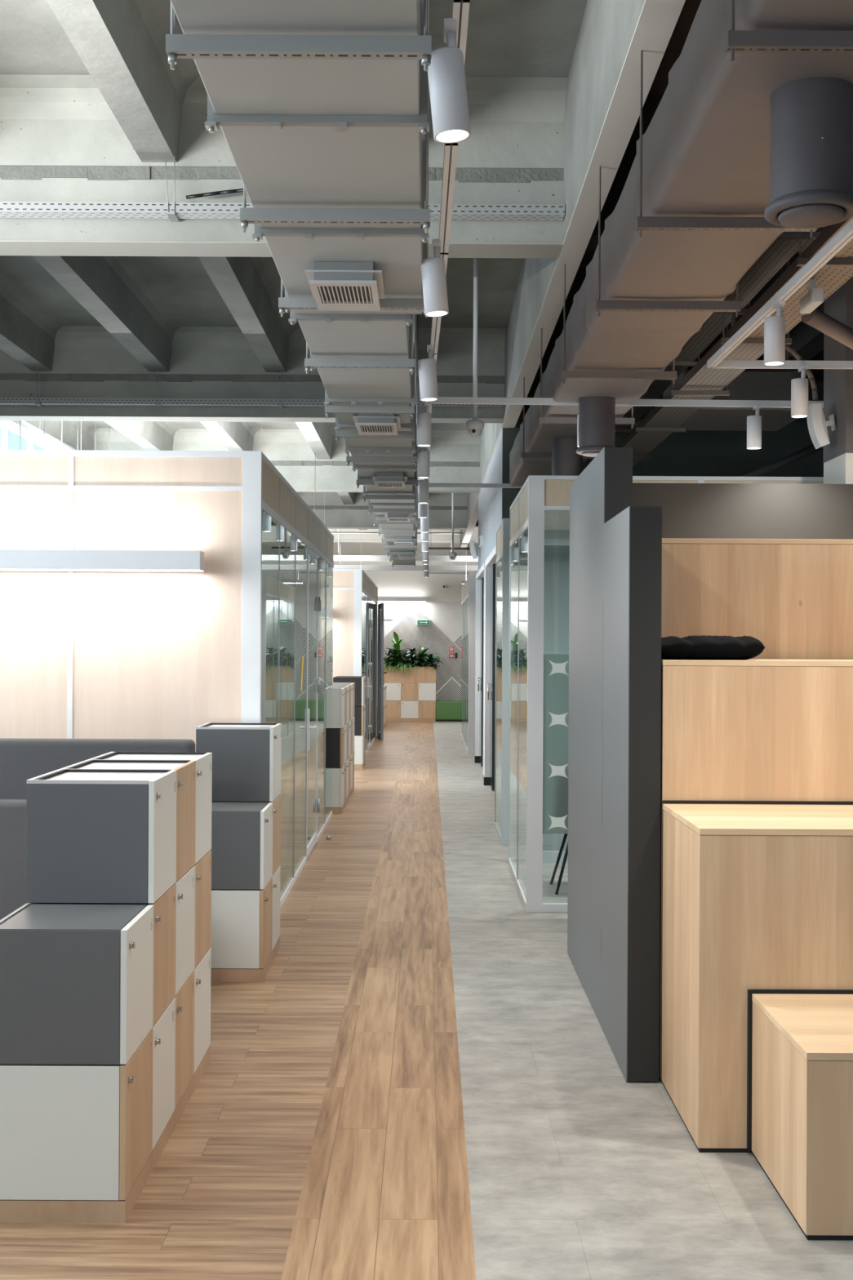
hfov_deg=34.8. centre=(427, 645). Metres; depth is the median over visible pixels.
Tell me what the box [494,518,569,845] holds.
glass partition
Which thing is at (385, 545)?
hanger
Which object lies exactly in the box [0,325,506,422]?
beam
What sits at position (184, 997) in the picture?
locker
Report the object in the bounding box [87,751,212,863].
locker
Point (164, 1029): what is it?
locker
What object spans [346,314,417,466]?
hanger
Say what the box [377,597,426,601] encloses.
wall lamp
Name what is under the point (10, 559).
wall lamp
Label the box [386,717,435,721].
plinth
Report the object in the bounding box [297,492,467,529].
beam
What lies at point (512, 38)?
ceiling
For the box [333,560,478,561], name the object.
tray
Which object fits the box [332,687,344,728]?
locker
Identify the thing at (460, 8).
track
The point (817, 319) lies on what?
ceiling pipe
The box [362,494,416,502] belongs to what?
hanger
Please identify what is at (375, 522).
hanger
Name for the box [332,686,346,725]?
locker
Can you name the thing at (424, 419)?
track spotlight
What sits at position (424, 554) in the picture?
track spotlight
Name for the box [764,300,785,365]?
track spotlight
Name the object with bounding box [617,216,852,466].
cable tray
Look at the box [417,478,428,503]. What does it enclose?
track spotlight
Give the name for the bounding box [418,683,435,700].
locker
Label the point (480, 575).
door
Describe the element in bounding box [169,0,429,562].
air duct
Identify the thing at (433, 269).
track spotlight
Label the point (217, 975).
plinth
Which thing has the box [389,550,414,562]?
hanger
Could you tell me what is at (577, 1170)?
floor
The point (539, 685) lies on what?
glass partition
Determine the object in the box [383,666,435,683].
planter box
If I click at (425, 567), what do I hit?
track spotlight
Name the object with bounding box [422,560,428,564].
track spotlight
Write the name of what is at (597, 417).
outlet
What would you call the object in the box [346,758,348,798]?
locker
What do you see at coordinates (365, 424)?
air diffuser
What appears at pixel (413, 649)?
leaf plant
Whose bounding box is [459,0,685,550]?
beam
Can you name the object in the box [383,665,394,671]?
spider plant
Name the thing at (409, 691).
locker
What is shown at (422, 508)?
track spotlight
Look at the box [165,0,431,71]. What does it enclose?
hanger
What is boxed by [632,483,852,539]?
wall
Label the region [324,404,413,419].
hanger
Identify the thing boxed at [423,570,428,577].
track spotlight
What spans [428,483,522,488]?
track
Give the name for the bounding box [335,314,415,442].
hanger
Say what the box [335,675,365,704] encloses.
locker
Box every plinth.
[0,1152,151,1223]
[151,1110,174,1171]
[174,1075,193,1127]
[193,1044,210,1092]
[210,936,279,982]
[332,784,354,813]
[354,760,364,768]
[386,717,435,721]
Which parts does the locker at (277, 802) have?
door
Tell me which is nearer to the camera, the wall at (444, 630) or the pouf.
the pouf
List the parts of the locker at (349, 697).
lid, door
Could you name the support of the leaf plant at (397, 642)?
on the planter box
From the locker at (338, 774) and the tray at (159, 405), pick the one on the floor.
the locker at (338, 774)
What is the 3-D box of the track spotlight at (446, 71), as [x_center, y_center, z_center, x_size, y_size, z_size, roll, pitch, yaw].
[0.054,-1.446,3.490,0.115,0.287,0.100,0,0,0]
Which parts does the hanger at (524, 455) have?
threaded rod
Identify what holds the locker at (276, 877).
on the floor
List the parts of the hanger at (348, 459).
threaded rod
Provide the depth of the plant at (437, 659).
30.69 m
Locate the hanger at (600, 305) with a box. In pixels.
[595,165,741,317]
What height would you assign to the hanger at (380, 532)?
1.600 m
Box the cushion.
[661,635,764,659]
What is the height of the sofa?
1.222 m
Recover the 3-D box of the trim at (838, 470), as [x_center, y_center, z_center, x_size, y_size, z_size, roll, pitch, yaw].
[2.693,0.290,8.275,0.450,2.858,0.450,0,0,0]
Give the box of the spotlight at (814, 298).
[800,279,823,313]
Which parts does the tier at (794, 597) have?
lid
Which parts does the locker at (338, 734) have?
door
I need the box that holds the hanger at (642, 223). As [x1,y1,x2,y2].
[635,49,817,237]
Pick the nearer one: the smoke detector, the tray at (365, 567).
the smoke detector
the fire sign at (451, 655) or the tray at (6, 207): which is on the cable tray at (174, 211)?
the tray at (6, 207)
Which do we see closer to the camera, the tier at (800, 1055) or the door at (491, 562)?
the tier at (800, 1055)
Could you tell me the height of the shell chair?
0.834 m
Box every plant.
[383,647,395,666]
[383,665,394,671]
[387,631,409,665]
[391,664,417,673]
[393,648,414,666]
[401,647,421,666]
[420,653,443,671]
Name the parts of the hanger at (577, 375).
threaded rod, threaded rod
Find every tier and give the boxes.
[658,658,852,1083]
[661,537,852,659]
[661,800,852,1152]
[746,989,852,1239]
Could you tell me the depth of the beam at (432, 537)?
30.90 m
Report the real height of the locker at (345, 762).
0.396 m
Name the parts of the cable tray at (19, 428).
rod, rod, rod, rod, rod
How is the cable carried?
hanging from the cable tray at (174, 211)
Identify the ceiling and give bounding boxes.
[0,0,802,430]
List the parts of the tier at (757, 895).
lid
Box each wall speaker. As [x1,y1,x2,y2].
[469,540,479,559]
[807,403,836,448]
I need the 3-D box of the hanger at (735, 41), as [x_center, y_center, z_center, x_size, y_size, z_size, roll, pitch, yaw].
[1.104,-2.242,3.500,0.660,1.475,0.040,0,0,0]
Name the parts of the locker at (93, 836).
lid, door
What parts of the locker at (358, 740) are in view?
door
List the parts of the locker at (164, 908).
door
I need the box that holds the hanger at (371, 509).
[368,505,417,515]
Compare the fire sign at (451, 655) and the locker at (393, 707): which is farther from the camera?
the fire sign at (451, 655)
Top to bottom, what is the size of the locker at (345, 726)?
0.396 m
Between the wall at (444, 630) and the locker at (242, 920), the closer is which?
the locker at (242, 920)
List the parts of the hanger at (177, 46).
threaded rod, threaded rod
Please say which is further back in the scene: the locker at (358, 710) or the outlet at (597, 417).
the locker at (358, 710)
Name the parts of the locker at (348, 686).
door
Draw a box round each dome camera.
[448,493,457,559]
[466,257,484,437]
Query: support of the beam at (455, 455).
attached to the wall at (490, 500)
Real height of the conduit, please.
1.482 m
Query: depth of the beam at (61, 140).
7.42 m
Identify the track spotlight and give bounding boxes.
[416,401,431,446]
[417,344,438,401]
[417,446,429,478]
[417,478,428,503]
[417,503,427,518]
[420,514,428,533]
[421,238,448,316]
[421,532,428,542]
[422,542,428,551]
[422,551,428,560]
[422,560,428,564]
[422,564,428,570]
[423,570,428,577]
[427,17,471,143]
[577,413,578,447]
[746,404,761,449]
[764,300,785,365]
[791,365,808,417]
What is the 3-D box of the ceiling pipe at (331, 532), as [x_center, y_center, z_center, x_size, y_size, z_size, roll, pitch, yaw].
[-0.626,-2.659,28.000,2.720,0.718,0.036,0,0,0]
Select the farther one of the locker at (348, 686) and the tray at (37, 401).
the locker at (348, 686)
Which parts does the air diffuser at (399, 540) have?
grille frame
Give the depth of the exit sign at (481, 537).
18.30 m
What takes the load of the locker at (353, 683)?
on the locker at (353, 717)
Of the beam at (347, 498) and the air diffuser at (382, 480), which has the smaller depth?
the air diffuser at (382, 480)
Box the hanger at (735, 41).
[724,0,852,61]
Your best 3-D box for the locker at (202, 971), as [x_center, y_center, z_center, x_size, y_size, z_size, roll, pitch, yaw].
[-1.087,1.435,5.380,0.430,0.396,0.390,0,0,0]
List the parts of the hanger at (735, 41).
threaded rod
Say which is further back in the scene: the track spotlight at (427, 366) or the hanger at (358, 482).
the hanger at (358, 482)
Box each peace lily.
[383,653,406,670]
[409,645,435,668]
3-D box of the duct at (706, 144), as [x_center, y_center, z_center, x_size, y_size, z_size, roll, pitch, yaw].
[1.101,-1.778,7.400,0.608,0.400,12.400,0,0,0]
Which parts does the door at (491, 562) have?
handle, dark pane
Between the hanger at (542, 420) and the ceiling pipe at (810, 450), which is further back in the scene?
the ceiling pipe at (810, 450)
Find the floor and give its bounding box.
[0,720,852,1279]
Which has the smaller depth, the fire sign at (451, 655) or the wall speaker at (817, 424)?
the wall speaker at (817, 424)
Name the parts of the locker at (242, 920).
door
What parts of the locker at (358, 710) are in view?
door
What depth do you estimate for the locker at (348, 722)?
14.67 m
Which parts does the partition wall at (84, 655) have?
wood panel, wood panel, wall frame, wood panel, wood panel, corner post, pane, wood panel, pane, rail, wood panel, rail, rail, pane, wood panel, door, handle, door pane, wood panel, rail, pane, wood panel, rail, pane, wood panel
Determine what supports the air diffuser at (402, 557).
attached to the air duct at (298, 133)
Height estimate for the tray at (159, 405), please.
0.002 m
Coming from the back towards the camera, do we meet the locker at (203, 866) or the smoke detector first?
the smoke detector
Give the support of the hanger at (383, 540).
hanging from the ceiling
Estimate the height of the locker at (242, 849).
0.400 m
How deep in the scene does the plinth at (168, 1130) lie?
4.58 m
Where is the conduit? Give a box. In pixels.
[731,311,817,399]
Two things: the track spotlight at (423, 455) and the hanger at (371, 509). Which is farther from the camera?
the hanger at (371, 509)
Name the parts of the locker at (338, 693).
door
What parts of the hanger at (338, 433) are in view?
threaded rod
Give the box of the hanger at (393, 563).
[391,550,415,567]
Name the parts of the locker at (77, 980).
lid, door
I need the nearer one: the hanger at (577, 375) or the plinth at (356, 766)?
the hanger at (577, 375)
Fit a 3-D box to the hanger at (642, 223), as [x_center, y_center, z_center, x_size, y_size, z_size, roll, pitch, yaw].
[1.104,-2.242,5.010,0.660,1.475,0.040,0,0,0]
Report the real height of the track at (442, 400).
0.040 m
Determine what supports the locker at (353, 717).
on the locker at (353, 751)
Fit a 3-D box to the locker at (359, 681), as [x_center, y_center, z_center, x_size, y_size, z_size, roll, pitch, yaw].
[-1.084,0.632,18.896,0.430,0.400,0.390,0,0,0]
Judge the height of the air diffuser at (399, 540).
0.088 m
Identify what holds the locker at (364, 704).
on the locker at (365, 732)
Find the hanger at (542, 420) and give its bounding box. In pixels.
[538,328,635,428]
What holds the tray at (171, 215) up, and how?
on the cable tray at (174, 211)
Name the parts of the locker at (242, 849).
lid, door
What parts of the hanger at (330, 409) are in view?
threaded rod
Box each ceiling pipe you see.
[330,528,462,533]
[428,547,470,549]
[428,549,468,573]
[741,444,823,476]
[801,308,852,349]
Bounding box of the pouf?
[435,700,461,721]
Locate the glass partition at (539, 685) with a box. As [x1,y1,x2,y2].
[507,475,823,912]
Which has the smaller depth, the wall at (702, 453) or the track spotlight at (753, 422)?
the track spotlight at (753, 422)
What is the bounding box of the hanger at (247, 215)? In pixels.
[240,0,430,233]
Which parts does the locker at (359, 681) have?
lid, door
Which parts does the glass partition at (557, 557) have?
rail, pane, wood panel, rail, corner post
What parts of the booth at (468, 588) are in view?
pane, pane, pane, wood panel, pane, wood panel, corner post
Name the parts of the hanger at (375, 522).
threaded rod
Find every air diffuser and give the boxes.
[304,261,385,311]
[352,413,400,435]
[372,472,407,488]
[384,512,412,521]
[392,536,413,545]
[397,552,416,559]
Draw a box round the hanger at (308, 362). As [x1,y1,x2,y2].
[304,314,414,374]
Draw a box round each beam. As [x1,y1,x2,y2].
[0,74,568,258]
[0,255,418,372]
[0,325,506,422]
[20,420,340,459]
[46,0,199,162]
[92,428,480,493]
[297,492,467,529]
[328,527,478,541]
[337,492,355,504]
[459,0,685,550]
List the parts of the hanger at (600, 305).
threaded rod, threaded rod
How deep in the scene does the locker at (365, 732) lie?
19.22 m
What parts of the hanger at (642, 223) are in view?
threaded rod, threaded rod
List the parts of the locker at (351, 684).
door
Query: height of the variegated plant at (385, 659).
0.540 m
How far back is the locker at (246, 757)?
7.27 m
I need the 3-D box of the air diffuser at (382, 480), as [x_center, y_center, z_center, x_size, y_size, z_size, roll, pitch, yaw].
[-0.328,-1.452,11.964,0.300,0.088,0.432,0,0,0]
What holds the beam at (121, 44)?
attached to the ceiling
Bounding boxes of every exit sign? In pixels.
[417,619,430,625]
[479,535,483,546]
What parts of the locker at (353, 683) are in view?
door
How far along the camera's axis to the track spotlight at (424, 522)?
15.66 m
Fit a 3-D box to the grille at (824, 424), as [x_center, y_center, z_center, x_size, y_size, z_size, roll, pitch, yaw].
[2.391,-1.337,8.250,0.029,0.218,0.097,-12,0,0]
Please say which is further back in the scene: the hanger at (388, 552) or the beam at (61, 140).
the hanger at (388, 552)
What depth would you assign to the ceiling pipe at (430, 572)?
29.89 m
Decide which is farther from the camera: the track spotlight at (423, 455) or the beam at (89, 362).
the beam at (89, 362)
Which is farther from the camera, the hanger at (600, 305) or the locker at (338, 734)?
the locker at (338, 734)
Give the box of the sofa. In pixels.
[0,737,195,919]
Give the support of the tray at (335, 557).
on the cable tray at (335, 557)
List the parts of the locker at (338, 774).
door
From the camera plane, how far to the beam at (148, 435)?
17.84 m
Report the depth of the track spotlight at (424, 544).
18.86 m
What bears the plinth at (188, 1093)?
on the floor
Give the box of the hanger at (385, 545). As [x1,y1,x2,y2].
[384,527,417,550]
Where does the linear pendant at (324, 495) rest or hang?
hanging from the ceiling
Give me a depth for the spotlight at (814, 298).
6.31 m
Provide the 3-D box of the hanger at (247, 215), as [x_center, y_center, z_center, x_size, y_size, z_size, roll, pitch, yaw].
[-0.307,-2.197,4.600,0.641,1.600,0.042,0,0,0]
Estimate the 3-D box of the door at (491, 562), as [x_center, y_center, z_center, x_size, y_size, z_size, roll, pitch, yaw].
[0.791,0.334,15.377,0.185,2.750,2.815,0,0,0]
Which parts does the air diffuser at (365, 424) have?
grille frame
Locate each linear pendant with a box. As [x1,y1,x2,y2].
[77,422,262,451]
[324,494,324,524]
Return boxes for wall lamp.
[0,549,204,571]
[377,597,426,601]
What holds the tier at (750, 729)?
on the floor
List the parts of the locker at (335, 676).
lid, door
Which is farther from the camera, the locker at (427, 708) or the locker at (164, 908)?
the locker at (427, 708)
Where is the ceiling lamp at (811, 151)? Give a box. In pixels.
[764,76,852,228]
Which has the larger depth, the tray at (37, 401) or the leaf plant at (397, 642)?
the leaf plant at (397, 642)
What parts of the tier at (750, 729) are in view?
lid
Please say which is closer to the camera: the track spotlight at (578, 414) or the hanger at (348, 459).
the track spotlight at (578, 414)
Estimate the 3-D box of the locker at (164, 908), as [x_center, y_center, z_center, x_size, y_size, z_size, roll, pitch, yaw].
[-1.085,1.035,4.593,0.430,0.396,0.390,0,0,0]
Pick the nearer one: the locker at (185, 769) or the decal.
the locker at (185, 769)
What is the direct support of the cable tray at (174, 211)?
attached to the beam at (61, 140)
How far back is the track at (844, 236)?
6.64 m
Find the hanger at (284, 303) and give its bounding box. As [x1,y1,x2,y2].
[278,22,429,317]
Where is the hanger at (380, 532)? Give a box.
[377,524,415,536]
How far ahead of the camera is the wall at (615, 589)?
5.67 m
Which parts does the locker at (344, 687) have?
door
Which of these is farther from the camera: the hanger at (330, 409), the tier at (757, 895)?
the hanger at (330, 409)
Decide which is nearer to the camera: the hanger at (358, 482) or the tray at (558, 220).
the tray at (558, 220)
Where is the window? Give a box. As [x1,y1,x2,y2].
[0,426,32,449]
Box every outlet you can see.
[551,437,582,475]
[576,395,615,457]
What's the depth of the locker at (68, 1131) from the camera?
4.00 m
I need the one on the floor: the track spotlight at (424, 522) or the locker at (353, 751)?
the locker at (353, 751)
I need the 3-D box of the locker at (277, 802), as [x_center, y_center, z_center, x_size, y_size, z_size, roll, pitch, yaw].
[-1.026,1.035,7.470,0.430,0.396,0.390,0,0,0]
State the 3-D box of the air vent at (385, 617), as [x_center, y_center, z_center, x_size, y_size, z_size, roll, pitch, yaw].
[-0.947,-0.645,31.094,0.300,0.090,0.012,0,0,0]
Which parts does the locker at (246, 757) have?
lid, door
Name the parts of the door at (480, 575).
handle, dark pane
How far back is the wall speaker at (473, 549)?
19.34 m
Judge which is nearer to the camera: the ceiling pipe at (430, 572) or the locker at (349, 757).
the locker at (349, 757)
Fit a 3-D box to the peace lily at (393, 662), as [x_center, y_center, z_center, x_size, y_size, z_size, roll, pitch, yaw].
[-0.744,0.384,30.655,0.563,0.400,0.580,0,0,0]
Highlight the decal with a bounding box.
[300,656,303,690]
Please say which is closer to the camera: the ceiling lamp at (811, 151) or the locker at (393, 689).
the ceiling lamp at (811, 151)
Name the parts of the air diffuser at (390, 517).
grille frame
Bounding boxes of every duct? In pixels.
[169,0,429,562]
[509,0,852,486]
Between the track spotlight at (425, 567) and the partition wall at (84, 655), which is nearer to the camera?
the partition wall at (84, 655)
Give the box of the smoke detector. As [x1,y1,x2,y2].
[314,484,315,513]
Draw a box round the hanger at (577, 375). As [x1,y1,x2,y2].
[561,263,677,383]
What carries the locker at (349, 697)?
on the locker at (349, 722)
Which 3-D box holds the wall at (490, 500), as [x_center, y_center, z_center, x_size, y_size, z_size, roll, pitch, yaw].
[2.676,-0.641,16.960,3.855,4.720,6.480,0,0,0]
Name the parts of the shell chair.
leg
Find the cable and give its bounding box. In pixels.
[186,188,243,199]
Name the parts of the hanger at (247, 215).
threaded rod, threaded rod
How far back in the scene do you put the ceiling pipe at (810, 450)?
11.56 m
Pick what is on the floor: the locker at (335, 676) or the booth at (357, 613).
the booth at (357, 613)
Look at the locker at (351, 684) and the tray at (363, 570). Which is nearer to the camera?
the locker at (351, 684)
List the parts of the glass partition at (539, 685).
post, rail, pane, wood panel, rail, rail, pane, wood panel, corner post, frame, wood panel, wood panel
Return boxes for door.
[474,562,484,773]
[483,545,496,790]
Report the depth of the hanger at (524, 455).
11.08 m
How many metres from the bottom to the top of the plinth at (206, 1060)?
0.064 m
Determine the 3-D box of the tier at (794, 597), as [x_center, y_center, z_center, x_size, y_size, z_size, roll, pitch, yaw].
[2.157,0.623,7.014,2.480,2.187,1.951,0,0,0]
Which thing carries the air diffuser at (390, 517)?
attached to the air duct at (298, 133)
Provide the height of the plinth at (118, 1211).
0.064 m
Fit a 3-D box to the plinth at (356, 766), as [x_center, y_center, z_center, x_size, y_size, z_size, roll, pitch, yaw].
[-1.096,1.667,19.093,0.409,0.064,0.784,0,0,0]
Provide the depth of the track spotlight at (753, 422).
8.90 m
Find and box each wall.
[0,449,333,907]
[333,540,478,719]
[478,428,502,570]
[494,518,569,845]
[502,418,823,519]
[567,447,662,1081]
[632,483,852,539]
[823,276,852,462]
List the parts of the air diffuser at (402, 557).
grille frame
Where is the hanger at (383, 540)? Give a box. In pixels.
[381,524,416,544]
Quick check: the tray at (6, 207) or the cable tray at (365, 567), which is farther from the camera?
the cable tray at (365, 567)
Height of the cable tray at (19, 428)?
1.270 m
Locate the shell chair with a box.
[550,834,568,894]
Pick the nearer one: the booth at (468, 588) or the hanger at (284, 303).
the hanger at (284, 303)
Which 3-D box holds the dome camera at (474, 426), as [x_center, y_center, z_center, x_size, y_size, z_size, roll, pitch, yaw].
[0.347,-2.258,9.800,0.132,1.511,0.132,0,0,0]
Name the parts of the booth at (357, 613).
wood panel, wood panel, wall frame, corner post, pane, wood panel, pane, wood panel, rail, door, door pane, wood panel, handle, pane, wood panel, pane, wood panel, wood panel, post, door pane, door frame, handle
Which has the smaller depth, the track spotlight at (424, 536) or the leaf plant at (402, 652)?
the track spotlight at (424, 536)
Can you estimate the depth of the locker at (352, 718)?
15.46 m
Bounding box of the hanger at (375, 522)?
[373,446,417,527]
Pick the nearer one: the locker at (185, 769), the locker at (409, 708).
the locker at (185, 769)
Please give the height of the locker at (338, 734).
0.396 m
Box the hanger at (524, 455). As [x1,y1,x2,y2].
[521,377,595,461]
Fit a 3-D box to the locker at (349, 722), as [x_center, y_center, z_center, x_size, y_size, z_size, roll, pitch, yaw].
[-1.062,1.035,15.116,0.430,0.396,0.390,0,0,0]
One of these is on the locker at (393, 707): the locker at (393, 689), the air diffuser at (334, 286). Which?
the locker at (393, 689)
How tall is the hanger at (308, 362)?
1.600 m
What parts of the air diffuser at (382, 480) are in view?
grille frame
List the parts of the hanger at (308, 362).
threaded rod, threaded rod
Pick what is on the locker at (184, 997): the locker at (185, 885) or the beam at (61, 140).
the locker at (185, 885)
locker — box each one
[0,902,153,1064]
[0,1028,152,1199]
[26,768,176,903]
[30,884,176,1026]
[60,760,195,881]
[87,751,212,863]
[151,997,175,1149]
[174,866,195,995]
[174,970,194,1109]
[193,849,211,968]
[194,947,210,1072]
[195,722,280,801]
[210,801,272,889]
[210,877,272,968]
[229,794,280,875]
[271,865,280,951]
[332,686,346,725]
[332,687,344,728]
[332,726,344,768]
[332,764,344,807]
[333,676,364,706]
[333,682,355,717]
[333,683,352,719]
[333,684,351,721]
[333,685,349,723]
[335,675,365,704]
[344,724,346,763]
[344,762,346,801]
[346,722,348,759]
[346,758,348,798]
[348,720,351,757]
[348,755,351,793]
[350,752,352,790]
[351,718,352,754]
[352,716,354,751]
[352,751,354,786]
[354,705,364,735]
[354,733,364,764]
[364,704,365,733]
[364,732,365,760]
[383,682,401,700]
[386,700,400,718]
[400,682,418,700]
[400,700,418,718]
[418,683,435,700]
[418,700,435,718]
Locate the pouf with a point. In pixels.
(446, 710)
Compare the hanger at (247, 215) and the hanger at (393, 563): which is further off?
the hanger at (393, 563)
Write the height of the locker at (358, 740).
0.396 m
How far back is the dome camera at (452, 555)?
21.98 m
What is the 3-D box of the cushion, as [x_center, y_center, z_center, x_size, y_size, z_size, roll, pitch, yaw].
[1.125,0.007,5.620,0.471,0.099,0.441,0,0,0]
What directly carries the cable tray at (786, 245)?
hanging from the ceiling
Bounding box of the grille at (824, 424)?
[822,406,829,440]
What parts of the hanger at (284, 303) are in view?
threaded rod, threaded rod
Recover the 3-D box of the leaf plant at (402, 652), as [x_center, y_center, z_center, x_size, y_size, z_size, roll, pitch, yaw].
[-0.558,0.304,30.802,0.569,0.476,0.542,0,0,0]
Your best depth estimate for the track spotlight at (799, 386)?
7.66 m
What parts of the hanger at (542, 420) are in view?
threaded rod, threaded rod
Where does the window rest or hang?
in the wall
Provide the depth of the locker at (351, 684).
15.56 m
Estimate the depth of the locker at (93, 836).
4.40 m
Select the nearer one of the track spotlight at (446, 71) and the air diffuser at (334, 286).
the track spotlight at (446, 71)
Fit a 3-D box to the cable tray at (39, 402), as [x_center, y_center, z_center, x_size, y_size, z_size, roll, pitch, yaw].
[-2.065,-2.451,13.045,5.605,0.350,0.130,0,0,0]
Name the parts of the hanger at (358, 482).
threaded rod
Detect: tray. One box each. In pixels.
[0,156,564,221]
[0,201,564,214]
[0,212,564,220]
[0,369,504,408]
[0,397,504,405]
[0,403,504,407]
[0,420,109,450]
[86,217,563,221]
[333,528,478,561]
[333,533,478,571]
[333,555,478,560]
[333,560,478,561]
[333,564,478,570]
[363,569,478,571]
[615,226,823,435]
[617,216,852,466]
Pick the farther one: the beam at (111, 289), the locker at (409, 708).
the locker at (409, 708)
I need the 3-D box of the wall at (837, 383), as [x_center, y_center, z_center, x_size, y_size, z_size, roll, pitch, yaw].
[2.706,-2.070,8.275,0.454,1.862,0.454,0,0,0]
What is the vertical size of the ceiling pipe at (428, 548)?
1.318 m
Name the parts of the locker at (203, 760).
lid, door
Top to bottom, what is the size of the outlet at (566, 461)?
0.367 m
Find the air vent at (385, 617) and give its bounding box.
[383,615,392,619]
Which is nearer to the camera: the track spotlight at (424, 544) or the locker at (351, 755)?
the locker at (351, 755)
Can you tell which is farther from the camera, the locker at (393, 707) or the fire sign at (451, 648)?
the fire sign at (451, 648)
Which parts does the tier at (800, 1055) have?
black trim, black trim, lid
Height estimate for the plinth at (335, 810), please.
0.064 m
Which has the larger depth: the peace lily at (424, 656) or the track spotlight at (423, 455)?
the peace lily at (424, 656)
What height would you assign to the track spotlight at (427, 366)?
0.284 m
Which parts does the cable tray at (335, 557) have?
rod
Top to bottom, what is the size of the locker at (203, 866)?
0.396 m
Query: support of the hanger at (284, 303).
hanging from the ceiling
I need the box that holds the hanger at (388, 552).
[386,550,413,556]
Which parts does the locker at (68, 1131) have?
door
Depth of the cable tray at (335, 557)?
28.80 m
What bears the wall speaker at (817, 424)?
attached to the wall at (837, 383)
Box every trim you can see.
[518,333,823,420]
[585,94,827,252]
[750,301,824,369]
[823,453,852,484]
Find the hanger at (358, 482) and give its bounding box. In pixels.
[356,314,417,488]
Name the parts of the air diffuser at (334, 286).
grille frame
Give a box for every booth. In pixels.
[333,568,386,755]
[460,576,475,754]
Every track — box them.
[426,0,470,514]
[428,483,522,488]
[429,396,823,408]
[706,218,852,368]
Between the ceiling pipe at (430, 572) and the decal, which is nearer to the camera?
the decal
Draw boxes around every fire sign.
[448,646,453,651]
[448,653,453,657]
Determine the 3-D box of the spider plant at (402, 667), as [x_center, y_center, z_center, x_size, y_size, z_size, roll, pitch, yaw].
[-0.529,0.546,30.500,0.584,0.270,0.305,0,0,0]
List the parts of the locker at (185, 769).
lid, door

